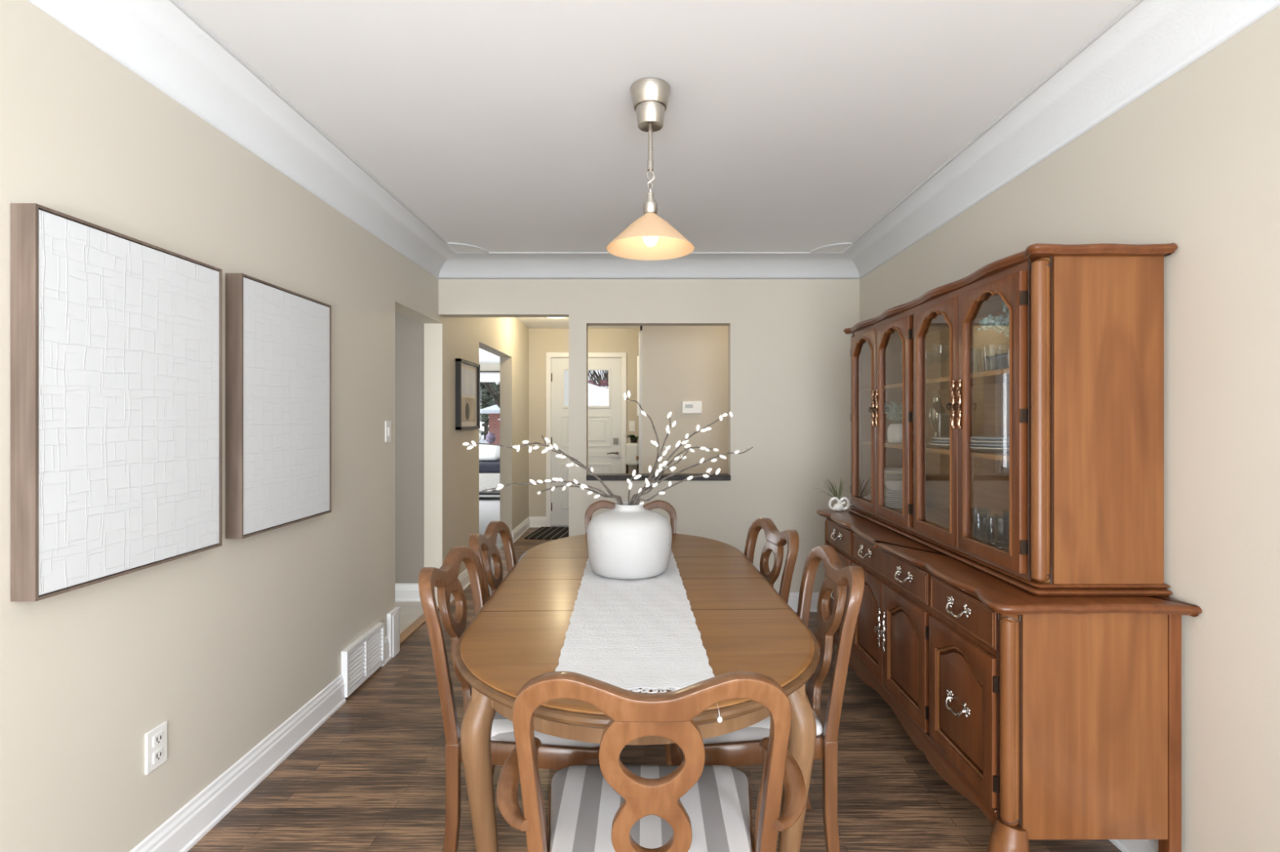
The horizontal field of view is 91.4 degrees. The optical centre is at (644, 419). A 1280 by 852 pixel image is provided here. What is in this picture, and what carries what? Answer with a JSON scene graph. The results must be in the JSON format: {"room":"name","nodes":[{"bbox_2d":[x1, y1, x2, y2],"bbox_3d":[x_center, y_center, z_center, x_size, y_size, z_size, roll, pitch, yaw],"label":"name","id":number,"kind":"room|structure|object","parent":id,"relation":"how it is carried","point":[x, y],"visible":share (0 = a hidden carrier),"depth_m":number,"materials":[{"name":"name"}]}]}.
{"room":"dining room","nodes":[
{"label":"dining room","id":0,"kind":"room"},
{"bbox_2d":[0,0,568,851],"bbox_3d":[-1.482,0.061,5.310,0.128,2.517,14.220,0,0,0],"label":"wall","id":1,"kind":"structure","parent":0,"point":[223,645],"depth_m":1.99,"materials":[{"name":"beige paint"}]},
{"bbox_2d":[10,203,222,601],"bbox_3d":[-1.388,-0.037,1.700,0.056,0.889,0.615,0,0,0],"label":"framed canvas","id":2,"kind":"object","parent":1,"relation":"attached to","point":[116,338],"visible":1,"depth_m":1.57,"materials":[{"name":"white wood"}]},
{"bbox_2d":[144,720,167,774],"bbox_3d":[-1.412,0.950,1.807,0.011,0.118,0.078,0,0,0],"label":"power outlet","id":3,"kind":"object","parent":1,"relation":"attached to","point":[156,740],"visible":1,"depth_m":1.80,"materials":[{"name":"white plastic"}]},
{"bbox_2d":[153,730,162,747],"bbox_3d":[-1.409,0.926,1.807,0.003,0.032,0.034,0,0,0],"label":"receptacle","id":4,"kind":"object","parent":3,"relation":"attached to","point":[157,735],"depth_m":1.81,"materials":[{"name":"grey"}]},
{"bbox_2d":[153,747,162,764],"bbox_3d":[-1.409,0.974,1.807,0.003,0.032,0.034,0,0,0],"label":"receptacle","id":5,"kind":"object","parent":3,"relation":"attached to","point":[157,752],"depth_m":1.81,"materials":[{"name":"grey"}]},
{"bbox_2d":[129,674,346,851],"bbox_3d":[-1.407,1.255,0.557,0.022,0.130,4.715,0,0,0],"label":"baseboard","id":6,"kind":"structure","parent":1,"relation":"attached to","point":[191,823],"depth_m":2.17,"materials":[{"name":"white paint"}]},
{"bbox_2d":[225,273,331,538],"bbox_3d":[-1.388,-0.044,2.407,0.056,0.897,0.600,0,0,0],"label":"framed canvas","id":7,"kind":"object","parent":1,"relation":"attached to","point":[278,340],"visible":1,"depth_m":2.30,"materials":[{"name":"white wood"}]},
{"bbox_2d":[341,622,384,697],"bbox_3d":[-1.404,1.192,3.125,0.028,0.215,0.419,0,0,0],"label":"air vent","id":8,"kind":"object","parent":1,"relation":"in","point":[365,655],"visible":0.98,"depth_m":3.09,"materials":[{"name":"metal"}]},
{"bbox_2d":[381,635,391,666],"bbox_3d":[-1.407,1.255,3.382,0.022,0.130,0.095,0,0,0],"label":"baseboard","id":9,"kind":"structure","parent":1,"relation":"attached to","point":[387,658],"depth_m":3.40,"materials":[{"name":"white paint"}]},
{"bbox_2d":[385,421,391,442],"bbox_3d":[-1.412,0.068,3.440,0.012,0.118,0.072,0,0,0],"label":"light switch","id":10,"kind":"object","parent":1,"relation":"attached to","point":[388,424],"visible":1,"depth_m":3.43,"materials":[{"name":"white plastic"}]},
{"bbox_2d":[386,607,399,658],"bbox_3d":[-1.478,1.195,3.495,0.175,0.250,0.130,0,0,0],"label":"trim","id":11,"kind":"structure","parent":1,"relation":"attached to","point":[393,616],"depth_m":3.46,"materials":[{"name":"white paint"}]},
{"bbox_2d":[400,606,439,644],"bbox_3d":[-1.460,1.314,3.965,0.065,0.012,0.810,0,0,0],"label":"trim","id":12,"kind":"structure","parent":1,"relation":"attached to","point":[420,620],"depth_m":3.91,"materials":[{"name":"brown wood"}]},
{"bbox_2d":[449,568,470,603],"bbox_3d":[-1.407,1.255,4.865,0.022,0.130,0.950,0,0,0],"label":"baseboard","id":13,"kind":"structure","parent":1,"relation":"attached to","point":[464,578],"depth_m":4.84,"materials":[{"name":"white paint"}]},
{"bbox_2d":[455,358,479,430],"bbox_3d":[-1.398,-0.188,4.945,0.040,0.535,0.550,0,0,0],"label":"framed picture","id":14,"kind":"object","parent":1,"relation":"attached to","point":[467,373],"visible":1,"depth_m":4.91,"materials":[{"name":"black"}]},
{"bbox_2d":[461,396,475,422],"bbox_3d":[-1.399,-0.075,4.945,0.002,0.190,0.400,0,0,0],"label":"print","id":15,"kind":"object","parent":14,"relation":"attached to","point":[468,403],"depth_m":4.94},
{"bbox_2d":[461,368,475,395],"bbox_3d":[-1.399,-0.290,4.945,0.002,0.200,0.400,0,0,0],"label":"print","id":16,"kind":"object","parent":14,"relation":"on","point":[468,375],"depth_m":4.94},
{"bbox_2d":[511,516,530,542],"bbox_3d":[-1.407,1.255,7.145,0.022,0.130,0.970,0,0,0],"label":"baseboard","id":17,"kind":"structure","parent":1,"relation":"attached to","point":[522,528],"depth_m":7.06,"materials":[{"name":"white paint"}]},
{"bbox_2d":[395,311,423,583],"bbox_3d":[-2.623,0.061,4.570,2.154,2.517,0.060,0,0,0],"label":"wall","id":18,"kind":"structure","parent":0,"point":[409,332],"depth_m":4.54,"materials":[{"name":"beige paint"}]},
{"bbox_2d":[395,583,420,601],"bbox_3d":[-2.623,1.258,4.529,2.154,0.125,0.022,0,0,0],"label":"baseboard","id":19,"kind":"structure","parent":18,"relation":"attached to","point":[403,592],"depth_m":4.52,"materials":[{"name":"white paint"}]},
{"bbox_2d":[479,348,499,363],"bbox_3d":[-2.923,-1.147,8.450,2.754,0.100,7.700,0,0,0],"label":"ceiling","id":20,"kind":"structure","parent":0,"point":[485,357],"depth_m":11.15,"materials":[{"name":"paint"}]},
{"bbox_2d":[479,363,499,370],"bbox_3d":[-2.923,0.061,12.360,2.754,2.517,0.120,0,0,0],"label":"wall","id":21,"kind":"structure","parent":0,"point":[483,366],"depth_m":12.30,"materials":[{"name":"beige paint"}]},
{"bbox_2d":[480,373,499,382],"bbox_3d":[-2.825,-0.815,12.255,2.090,0.170,0.030,0,0,0],"label":"roller blind","id":22,"kind":"object","parent":21,"relation":"attached to","point":[484,377],"visible":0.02,"depth_m":12.24,"materials":[{"name":"white fabric"}]},
{"bbox_2d":[515,317,639,328],"bbox_3d":[0.441,-1.158,6.020,3.718,0.098,3.220,0,0,0],"label":"ceiling","id":23,"kind":"structure","parent":0,"point":[530,322],"depth_m":7.30,"materials":[{"name":"paint"}]},
{"bbox_2d":[528,328,639,516],"bbox_3d":[0.377,0.057,7.690,3.846,2.527,0.120,0,0,0],"label":"wall","id":24,"kind":"structure","parent":0,"point":[541,341],"depth_m":7.63,"materials":[{"name":"beige paint"}]},
{"bbox_2d":[528,516,546,527],"bbox_3d":[-1.312,1.255,7.619,0.213,0.130,0.022,0,0,0],"label":"baseboard","id":25,"kind":"structure","parent":24,"relation":"attached to","point":[535,522],"depth_m":7.61,"materials":[{"name":"white paint"}]},
{"bbox_2d":[551,358,621,525],"bbox_3d":[-0.719,0.275,7.626,0.868,2.050,0.108,0,0,0],"label":"door","id":26,"kind":"structure","parent":24,"relation":"in","point":[604,422],"depth_m":7.63,"materials":[{"name":"white paint"}]},
{"bbox_2d":[546,352,626,527],"bbox_3d":[-0.715,0.253,7.670,0.980,2.135,0.120,0,0,0],"label":"door frame","id":27,"kind":"structure","parent":24,"relation":"attached to","point":[548,355],"depth_m":7.61,"materials":[{"name":"white paint"}]},
{"bbox_2d":[438,279,859,592],"bbox_3d":[0.030,0.057,4.350,2.896,2.527,0.120,0,0,0],"label":"wall","id":28,"kind":"structure","parent":0,"point":[789,348],"depth_m":4.29,"materials":[{"name":"beige paint"}]},
{"bbox_2d":[586,473,730,480],"bbox_3d":[0.094,0.403,4.350,0.990,0.035,0.156,0,0,0],"label":"trim ledge","id":29,"kind":"object","parent":28,"relation":"attached to","point":[603,477],"visible":0.94,"depth_m":4.27,"materials":[{"name":"wood"}]},
{"bbox_2d":[777,592,819,612],"bbox_3d":[0.478,1.255,4.279,2.001,0.130,0.022,0,0,0],"label":"baseboard","id":30,"kind":"structure","parent":28,"relation":"attached to","point":[793,602],"depth_m":4.27,"materials":[{"name":"white paint"}]},
{"bbox_2d":[187,495,1121,851],"bbox_3d":[-1.350,1.370,5.250,7.300,0.100,14.300,0,0,0],"label":"floor","id":31,"kind":"structure","parent":0,"point":[371,777],"depth_m":2.25,"materials":[{"name":"brown wood"}]},
{"bbox_2d":[479,459,499,489],"bbox_3d":[-2.950,0.920,11.365,1.900,0.760,0.970,0,0,0],"label":"sofa","id":32,"kind":"object","parent":31,"relation":"on","point":[489,471],"visible":0.07,"depth_m":10.90,"materials":[{"name":"grey fabric"}]},
{"bbox_2d":[479,444,499,461],"bbox_3d":[-2.930,0.610,11.405,0.600,0.300,0.250,0,0,0],"label":"cushion","id":33,"kind":"object","parent":32,"relation":"on","point":[486,452],"visible":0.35,"depth_m":11.29,"materials":[{"name":"white fabric"}]},
{"bbox_2d":[479,461,499,472],"bbox_3d":[-2.950,0.855,11.190,1.820,0.170,0.620,0,0,0],"label":"throw","id":34,"kind":"object","parent":32,"relation":"on","point":[484,466],"depth_m":10.88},
{"bbox_2d":[479,489,499,495],"bbox_3d":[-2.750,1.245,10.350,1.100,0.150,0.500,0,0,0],"label":"coffee table","id":35,"kind":"object","parent":31,"relation":"on","point":[490,492],"visible":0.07,"depth_m":10.13,"materials":[{"name":"black"}]},
{"bbox_2d":[468,520,516,776],"bbox_3d":[-0.366,0.872,2.427,0.548,0.902,0.486,0,0,1],"label":"dining chair","id":36,"kind":"object","parent":31,"relation":"on","point":[484,546],"visible":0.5,"depth_m":2.45,"materials":[{"name":"brown wood"}]},
{"bbox_2d":[418,546,599,851],"bbox_3d":[-0.361,0.872,1.910,0.548,0.902,0.486,0,0,0],"label":"dining chair","id":37,"kind":"object","parent":31,"relation":"on","point":[554,753],"visible":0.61,"depth_m":1.70,"materials":[{"name":"brown wood"}]},
{"bbox_2d":[524,526,568,539],"bbox_3d":[-0.830,1.313,7.180,0.920,0.012,0.720,0,0,6],"label":"doormat","id":38,"kind":"object","parent":31,"relation":"on","point":[544,532],"visible":0.36,"depth_m":7.12,"materials":[{"name":"fabric"}]},
{"bbox_2d":[584,500,676,534],"bbox_3d":[-0.072,0.872,2.986,0.486,0.902,0.548,0,0,0],"label":"dining chair","id":39,"kind":"object","parent":31,"relation":"on","point":[664,505],"visible":0.17,"depth_m":3.21,"materials":[{"name":"brown wood"}]},
{"bbox_2d":[625,442,639,473],"bbox_3d":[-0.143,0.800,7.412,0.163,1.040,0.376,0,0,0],"label":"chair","id":40,"kind":"object","parent":31,"relation":"on","point":[632,450],"visible":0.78,"depth_m":7.25,"materials":[{"name":"fabric"}]},
{"bbox_2d":[454,533,819,851],"bbox_3d":[-0.033,0.944,2.155,0.940,0.768,1.954,0,0,-2],"label":"dining table","id":41,"kind":"object","parent":31,"relation":"on","point":[517,636],"visible":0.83,"depth_m":1.53,"materials":[{"name":"brown wood"}]},
{"bbox_2d":[555,549,722,723],"bbox_3d":[-0.043,0.566,2.086,0.350,0.030,1.799,0,0,-2],"label":"table runner","id":42,"kind":"object","parent":41,"relation":"on","point":[632,635],"visible":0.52,"depth_m":1.60,"materials":[{"name":"white fabric"}]},
{"bbox_2d":[586,502,671,579],"bbox_3d":[-0.057,0.429,2.261,0.307,0.247,0.307,0,0,31],"label":"vase","id":43,"kind":"object","parent":42,"relation":"on","point":[625,541],"visible":0.94,"depth_m":2.14,"materials":[{"name":"white ceramic"}]},
{"bbox_2d":[462,437,622,504],"bbox_3d":[-0.348,0.303,2.228,0.591,0.475,0.027,0,0,-6],"label":"branch","id":44,"kind":"object","parent":43,"relation":"in","point":[526,442],"visible":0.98,"depth_m":2.23,"materials":[{"name":"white plant"}]},
{"bbox_2d":[482,477,621,505],"bbox_3d":[-0.288,0.374,2.217,0.558,0.334,0.040,0,0,-12],"label":"branch","id":45,"kind":"object","parent":43,"relation":"in","point":[500,486],"visible":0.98,"depth_m":2.22,"materials":[{"name":"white plant"}]},
{"bbox_2d":[537,485,608,498],"bbox_3d":[-0.239,0.390,2.310,0.358,0.300,0.032,0,0,15],"label":"branch","id":46,"kind":"object","parent":43,"relation":"in","point":[553,488],"visible":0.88,"depth_m":2.30,"materials":[{"name":"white plant"}]},
{"bbox_2d":[541,435,622,505],"bbox_3d":[-0.222,0.299,2.289,0.330,0.483,0.049,0,0,13],"label":"branch","id":47,"kind":"object","parent":43,"relation":"in","point":[591,469],"visible":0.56,"depth_m":2.28,"materials":[{"name":"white plant"}]},
{"bbox_2d":[626,469,641,505],"bbox_3d":[-0.041,0.360,2.240,0.055,0.360,0.024,0,0,28],"label":"branch","id":48,"kind":"object","parent":43,"relation":"in","point":[629,482],"visible":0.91,"depth_m":2.24,"materials":[{"name":"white plant"}]},
{"bbox_2d":[622,390,658,505],"bbox_3d":[-0.019,0.216,2.290,0.138,0.648,0.052,0,0,19],"label":"branch","id":49,"kind":"object","parent":43,"relation":"in","point":[654,442],"visible":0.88,"depth_m":2.28,"materials":[{"name":"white plant"}]},
{"bbox_2d":[631,411,675,505],"bbox_3d":[0.026,0.257,2.264,0.175,0.568,0.021,0,0,4],"label":"branch","id":50,"kind":"object","parent":43,"relation":"in","point":[668,428],"visible":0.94,"depth_m":2.26,"materials":[{"name":"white plant"}]},
{"bbox_2d":[635,450,688,505],"bbox_3d":[0.048,0.326,2.239,0.218,0.429,0.031,0,0,7],"label":"branch","id":51,"kind":"object","parent":43,"relation":"in","point":[660,470],"visible":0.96,"depth_m":2.24,"materials":[{"name":"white plant"}]},
{"bbox_2d":[635,467,720,505],"bbox_3d":[0.105,0.354,2.202,0.334,0.372,0.028,0,0,20],"label":"branch","id":52,"kind":"object","parent":43,"relation":"in","point":[661,492],"visible":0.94,"depth_m":2.20,"materials":[{"name":"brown plant"}]},
{"bbox_2d":[641,444,719,493],"bbox_3d":[0.121,0.318,2.313,0.338,0.444,0.032,0,0,-15],"label":"branch","id":53,"kind":"object","parent":43,"relation":"in","point":[676,458],"visible":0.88,"depth_m":2.31,"materials":[{"name":"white plant"}]},
{"bbox_2d":[632,411,733,505],"bbox_3d":[0.115,0.257,2.224,0.398,0.568,0.049,0,0,14],"label":"branch","id":54,"kind":"object","parent":43,"relation":"in","point":[707,428],"visible":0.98,"depth_m":2.22,"materials":[{"name":"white plant"}]},
{"bbox_2d":[638,447,752,498],"bbox_3d":[0.180,0.320,2.272,0.434,0.440,0.016,0,0,-2],"label":"branch","id":55,"kind":"object","parent":43,"relation":"in","point":[713,460],"visible":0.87,"depth_m":2.27,"materials":[{"name":"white plant"}]},
{"bbox_2d":[496,671,806,851],"bbox_3d":[0.012,0.872,1.284,0.577,0.902,0.548,0,0,0],"label":"armchair","id":56,"kind":"object","parent":31,"relation":"on","point":[610,806],"visible":1,"depth_m":1.07,"materials":[{"name":"brown wood"}]},
{"bbox_2d":[664,517,799,764],"bbox_3d":[0.285,0.872,2.474,0.548,0.902,0.486,0,0,-9],"label":"dining chair","id":57,"kind":"object","parent":31,"relation":"on","point":[775,542],"visible":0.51,"depth_m":2.44,"materials":[{"name":"brown wood"}]},
{"bbox_2d":[670,546,864,851],"bbox_3d":[0.348,0.872,1.925,0.548,0.902,0.486,0,0,0],"label":"dining chair","id":58,"kind":"object","parent":31,"relation":"on","point":[741,747],"visible":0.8,"depth_m":1.71,"materials":[{"name":"brown wood"}]},
{"bbox_2d":[816,509,1202,851],"bbox_3d":[1.200,0.912,2.550,0.553,0.831,1.804,0,0,0],"label":"base cabinet","id":59,"kind":"object","parent":31,"relation":"on","point":[1058,717],"visible":0.81,"depth_m":1.70,"materials":[{"name":"brown wood"}]},
{"bbox_2d":[815,477,849,511],"bbox_3d":[1.004,0.401,3.359,0.179,0.189,0.094,0,0,28],"label":"grass plant","id":60,"kind":"object","parent":59,"relation":"on","point":[838,506],"visible":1,"depth_m":3.35,"materials":[{"name":"green plant"}]},
{"bbox_2d":[843,243,1177,596],"bbox_3d":[1.268,0.004,2.550,0.412,0.984,1.666,0,0,0],"label":"china hutch","id":61,"kind":"object","parent":59,"relation":"on","point":[1078,402],"visible":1,"depth_m":1.76,"materials":[{"name":"brown wood"}]},
{"bbox_2d":[884,505,902,509],"bbox_3d":[1.285,0.438,3.165,0.250,0.019,0.250,0,0,0],"label":"dinner plate","id":62,"kind":"object","parent":61,"relation":"on","point":[888,507],"visible":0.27,"depth_m":3.08,"materials":[{"name":"white ceramic"}]},
{"bbox_2d":[884,503,902,506],"bbox_3d":[1.285,0.427,3.165,0.250,0.019,0.250,0,0,0],"label":"dinner plate","id":63,"kind":"object","parent":62,"relation":"on","point":[886,504],"visible":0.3,"depth_m":3.08,"materials":[{"name":"white ceramic"}]},
{"bbox_2d":[884,501,913,505],"bbox_3d":[1.285,0.417,3.165,0.250,0.019,0.250,0,0,0],"label":"dinner plate","id":64,"kind":"object","parent":63,"relation":"on","point":[885,502],"visible":0.24,"depth_m":3.08,"materials":[{"name":"white ceramic"}]},
{"bbox_2d":[884,499,913,502],"bbox_3d":[1.285,0.406,3.165,0.250,0.019,0.250,0,0,0],"label":"dinner plate","id":65,"kind":"object","parent":64,"relation":"on","point":[886,500],"visible":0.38,"depth_m":3.08,"materials":[{"name":"white ceramic"}]},
{"bbox_2d":[884,497,913,500],"bbox_3d":[1.285,0.396,3.165,0.250,0.019,0.250,0,0,0],"label":"dinner plate","id":66,"kind":"object","parent":65,"relation":"on","point":[885,498],"visible":0.23,"depth_m":3.08,"materials":[{"name":"white ceramic"}]},
{"bbox_2d":[884,494,913,498],"bbox_3d":[1.285,0.386,3.165,0.250,0.019,0.250,0,0,0],"label":"dinner plate","id":67,"kind":"object","parent":66,"relation":"on","point":[886,496],"visible":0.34,"depth_m":3.08,"materials":[{"name":"white ceramic"}]},
{"bbox_2d":[884,493,913,496],"bbox_3d":[1.285,0.375,3.165,0.250,0.019,0.250,0,0,0],"label":"dinner plate","id":68,"kind":"object","parent":67,"relation":"on","point":[885,494],"visible":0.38,"depth_m":3.08,"materials":[{"name":"white ceramic"}]},
{"bbox_2d":[884,486,913,493],"bbox_3d":[1.285,0.364,3.165,0.250,0.019,0.250,0,0,0],"label":"dinner plate","id":69,"kind":"object","parent":68,"relation":"on","point":[886,490],"visible":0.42,"depth_m":3.16,"materials":[{"name":"white ceramic"}]},
{"bbox_2d":[884,480,913,490],"bbox_3d":[1.285,0.331,3.165,0.200,0.053,0.200,0,0,0],"label":"bowl","id":70,"kind":"object","parent":69,"relation":"on","point":[890,485],"visible":0.55,"depth_m":3.10,"materials":[{"name":"white ceramic"}]},
{"bbox_2d":[884,477,913,480],"bbox_3d":[1.285,0.319,3.165,0.200,0.053,0.200,0,0,0],"label":"bowl","id":71,"kind":"object","parent":70,"relation":"on","point":[885,478],"visible":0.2,"depth_m":3.09,"materials":[{"name":"beige ceramic"}]},
{"bbox_2d":[884,475,913,478],"bbox_3d":[1.285,0.306,3.165,0.200,0.053,0.200,0,0,0],"label":"bowl","id":72,"kind":"object","parent":71,"relation":"on","point":[885,476],"visible":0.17,"depth_m":3.09,"materials":[{"name":"white ceramic"}]},
{"bbox_2d":[884,472,913,475],"bbox_3d":[1.285,0.293,3.165,0.200,0.053,0.200,0,0,0],"label":"bowl","id":73,"kind":"object","parent":72,"relation":"on","point":[885,473],"visible":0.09,"depth_m":3.09,"materials":[{"name":"beige ceramic"}]},
{"bbox_2d":[884,467,913,473],"bbox_3d":[1.285,0.281,3.165,0.200,0.053,0.200,0,0,0],"label":"bowl","id":74,"kind":"object","parent":73,"relation":"on","point":[891,470],"visible":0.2,"depth_m":3.24,"materials":[{"name":"white ceramic"}]},
{"bbox_2d":[884,400,913,444],"bbox_3d":[1.229,0.014,3.034,0.170,0.207,0.182,0,0,39],"label":"greenery","id":75,"kind":"object","parent":61,"relation":"on","point":[895,431],"visible":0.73,"depth_m":3.00,"materials":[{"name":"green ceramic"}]},
{"bbox_2d":[862,441,1008,461],"bbox_3d":[1.302,0.126,2.545,0.293,0.016,1.544,0,0,0],"label":"shelf","id":76,"kind":"object","parent":61,"relation":"attached to","point":[929,448],"depth_m":2.42,"materials":[{"name":"brown wood"}]},
{"bbox_2d":[862,368,1008,391],"bbox_3d":[1.302,-0.154,2.545,0.293,0.016,1.544,0,0,0],"label":"shelf","id":77,"kind":"object","parent":61,"relation":"attached to","point":[996,379],"depth_m":2.53,"materials":[{"name":"brown wood"}]},
{"bbox_2d":[928,391,945,442],"bbox_3d":[1.330,-0.004,2.840,0.072,0.244,0.072,0,0,0],"label":"glass decanter","id":78,"kind":"object","parent":61,"relation":"on","point":[936,407],"visible":0.67,"depth_m":2.82,"materials":[{"name":"clear glass"}]},
{"bbox_2d":[938,413,949,437],"bbox_3d":[1.319,0.046,2.665,0.123,0.144,0.010,0,0,0],"label":"tray","id":79,"kind":"object","parent":61,"relation":"on","point":[944,418],"visible":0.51,"depth_m":2.66,"materials":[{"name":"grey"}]},
{"bbox_2d":[970,346,994,373],"bbox_3d":[1.220,-0.210,2.255,0.074,0.096,0.074,0,0,0],"label":"drinking glass","id":80,"kind":"object","parent":61,"relation":"on","point":[993,348],"visible":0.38,"depth_m":2.26,"materials":[{"name":"clear glass"}]},
{"bbox_2d":[970,445,1008,453],"bbox_3d":[1.285,0.108,2.240,0.270,0.019,0.270,0,0,0],"label":"platter","id":81,"kind":"object","parent":61,"relation":"on","point":[978,449],"visible":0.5,"depth_m":2.17,"materials":[{"name":"white ceramic"}]},
{"bbox_2d":[970,442,1008,448],"bbox_3d":[1.285,0.097,2.240,0.260,0.019,0.260,0,0,0],"label":"platter","id":82,"kind":"object","parent":81,"relation":"on","point":[985,446],"visible":0.28,"depth_m":2.17,"materials":[{"name":"grey ceramic"}]},
{"bbox_2d":[970,439,1008,444],"bbox_3d":[1.285,0.085,2.240,0.250,0.019,0.250,0,0,0],"label":"platter","id":83,"kind":"object","parent":82,"relation":"on","point":[989,442],"visible":0.3,"depth_m":2.17,"materials":[{"name":"white ceramic"}]},
{"bbox_2d":[970,435,1008,441],"bbox_3d":[1.285,0.073,2.240,0.240,0.019,0.240,0,0,0],"label":"platter","id":84,"kind":"object","parent":83,"relation":"on","point":[994,438],"visible":0.33,"depth_m":2.19,"materials":[{"name":"grey ceramic"}]},
{"bbox_2d":[977,301,1008,367],"bbox_3d":[1.216,-0.278,2.071,0.186,0.230,0.209,0,0,-44],"label":"eucalyptus","id":85,"kind":"object","parent":61,"relation":"on","point":[1001,324],"visible":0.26,"depth_m":2.06,"materials":[{"name":"green plant"}]},
{"bbox_2d":[983,343,1008,371],"bbox_3d":[1.220,-0.210,2.170,0.074,0.096,0.074,0,0,0],"label":"drinking glass","id":86,"kind":"object","parent":61,"relation":"on","point":[1006,345],"visible":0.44,"depth_m":2.17,"materials":[{"name":"clear glass"}]},
{"bbox_2d":[983,518,1008,551],"bbox_3d":[1.200,0.395,2.130,0.076,0.106,0.076,0,0,0],"label":"crystal tumbler","id":87,"kind":"object","parent":61,"relation":"on","point":[1006,529],"visible":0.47,"depth_m":2.12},
{"bbox_2d":[177,0,1134,252],"bbox_3d":[0.030,-1.147,1.245,2.896,0.100,6.090,0,0,0],"label":"ceiling","id":88,"kind":"structure","parent":0,"point":[504,126],"depth_m":2.13,"materials":[{"name":"paint"}]},
{"bbox_2d":[606,77,694,260],"bbox_3d":[0.018,-0.830,2.067,0.291,0.534,0.291,0,0,0],"label":"pendant lamp","id":89,"kind":"object","parent":88,"relation":"hanging from","point":[650,237],"visible":1,"depth_m":2.05,"materials":[{"name":"silver metal"}]},
{"bbox_2d":[643,192,657,214],"bbox_3d":[0.018,-0.714,2.067,0.048,0.072,0.048,0,0,0],"label":"socket","id":90,"kind":"object","parent":89,"relation":"attached to","point":[650,207],"depth_m":2.05,"materials":[{"name":"silver metal"}]},
{"bbox_2d":[27,0,1279,279],"bbox_3d":[0.030,-1.030,1.246,2.900,0.136,6.091,0,0,0],"label":"cove","id":91,"kind":"object","parent":88,"relation":"attached to","point":[155,40],"visible":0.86,"depth_m":2.23,"materials":[{"name":"paint"}]},
{"bbox_2d":[168,0,1143,253],"bbox_3d":[0.030,-1.096,1.156,2.539,0.017,5.912,0,0,0],"label":"trim","id":92,"kind":"structure","parent":88,"relation":"attached to","point":[175,2],"depth_m":2.27,"materials":[{"name":"paint"}]},
{"bbox_2d":[642,325,728,473],"bbox_3d":[1.139,0.105,6.465,2.322,2.429,2.330,0,0,0],"label":"wall","id":93,"kind":"structure","parent":0,"point":[680,363],"depth_m":5.30,"materials":[{"name":"beige paint"}]},
{"bbox_2d":[636,332,639,473],"bbox_3d":[-0.066,0.210,6.690,0.039,2.180,0.820,0,0,0],"label":"door","id":94,"kind":"structure","parent":93,"relation":"in","point":[637,357],"depth_m":6.90,"materials":[{"name":"white paint"}]},
{"bbox_2d":[640,325,642,473],"bbox_3d":[-0.034,0.185,6.690,0.023,2.270,0.980,0,0,0],"label":"door frame","id":95,"kind":"structure","parent":93,"relation":"attached to","point":[641,326],"depth_m":6.20,"materials":[{"name":"white paint"}]},
{"bbox_2d":[681,400,702,413],"bbox_3d":[0.400,-0.102,5.283,0.170,0.107,0.034,0,0,0],"label":"thermostat","id":96,"kind":"object","parent":93,"relation":"attached to","point":[687,406],"visible":1,"depth_m":5.27,"materials":[{"name":"white plastic"}]},
{"bbox_2d":[859,5,1279,851],"bbox_3d":[1.538,0.061,1.305,0.120,2.517,6.210,0,0,0],"label":"wall","id":97,"kind":"structure","parent":0,"point":[1192,163],"depth_m":1.64,"materials":[{"name":"beige paint"}]},
{"bbox_2d":[1109,840,1182,851],"bbox_3d":[1.467,1.255,1.245,0.022,0.130,6.090,0,0,0],"label":"baseboard","id":98,"kind":"structure","parent":97,"relation":"attached to","point":[1124,846],"depth_m":1.85,"materials":[{"name":"white paint"}]},
{"label":"outside","id":99,"kind":"structure","parent":0,"visible":0},
{"bbox_2d":[479,435,488,443],"bbox_3d":[-5.000,1.620,41.300,70.000,0.100,57.400,0,0,0],"label":"snow","id":100,"kind":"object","parent":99,"point":[482,441],"depth_m":44.73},
{"bbox_2d":[479,382,497,439],"bbox_3d":[-12.221,-1.523,47.898,2.906,6.185,3.252,0,0,35],"label":"conifer tree","id":101,"kind":"object","parent":100,"relation":"on","point":[486,399],"visible":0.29,"depth_m":47.40,"materials":[{"name":"green plant"}]},
{"bbox_2d":[479,384,499,435],"bbox_3d":[-8.883,-1.582,43.308,4.239,6.304,4.473,0,0,37],"label":"conifer tree","id":102,"kind":"object","parent":100,"relation":"on","point":[482,420],"visible":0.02,"depth_m":42.41,"materials":[{"name":"green plant"}]},
{"bbox_2d":[480,404,499,444],"bbox_3d":[-3.250,-0.055,34.000,9.300,3.250,8.800,0,0,0],"label":"brick house","id":103,"kind":"structure","parent":100,"relation":"on","point":[493,411],"depth_m":30.00,"materials":[{"name":"red brick"}]},
{"bbox_2d":[482,382,499,408],"bbox_3d":[-5.371,-0.898,26.001,2.935,4.952,1.711,0,0,0],"label":"bare tree","id":104,"kind":"object","parent":100,"relation":"on","point":[497,402],"visible":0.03,"depth_m":25.95,"materials":[{"name":"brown plant"}]},
{"bbox_2d":[497,382,608,420],"bbox_3d":[-1.200,0.235,18.600,5.600,2.670,3.400,0,0,0],"label":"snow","id":105,"kind":"structure","parent":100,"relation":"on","point":[597,395],"depth_m":17.93,"materials":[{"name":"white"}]},
{"bbox_2d":[587,370,608,389],"bbox_3d":[-1.570,-0.833,26.007,2.978,4.821,1.598,0,0,0],"label":"bare tree","id":106,"kind":"object","parent":100,"relation":"on","point":[594,374],"visible":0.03,"depth_m":25.75,"materials":[{"name":"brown plant"}]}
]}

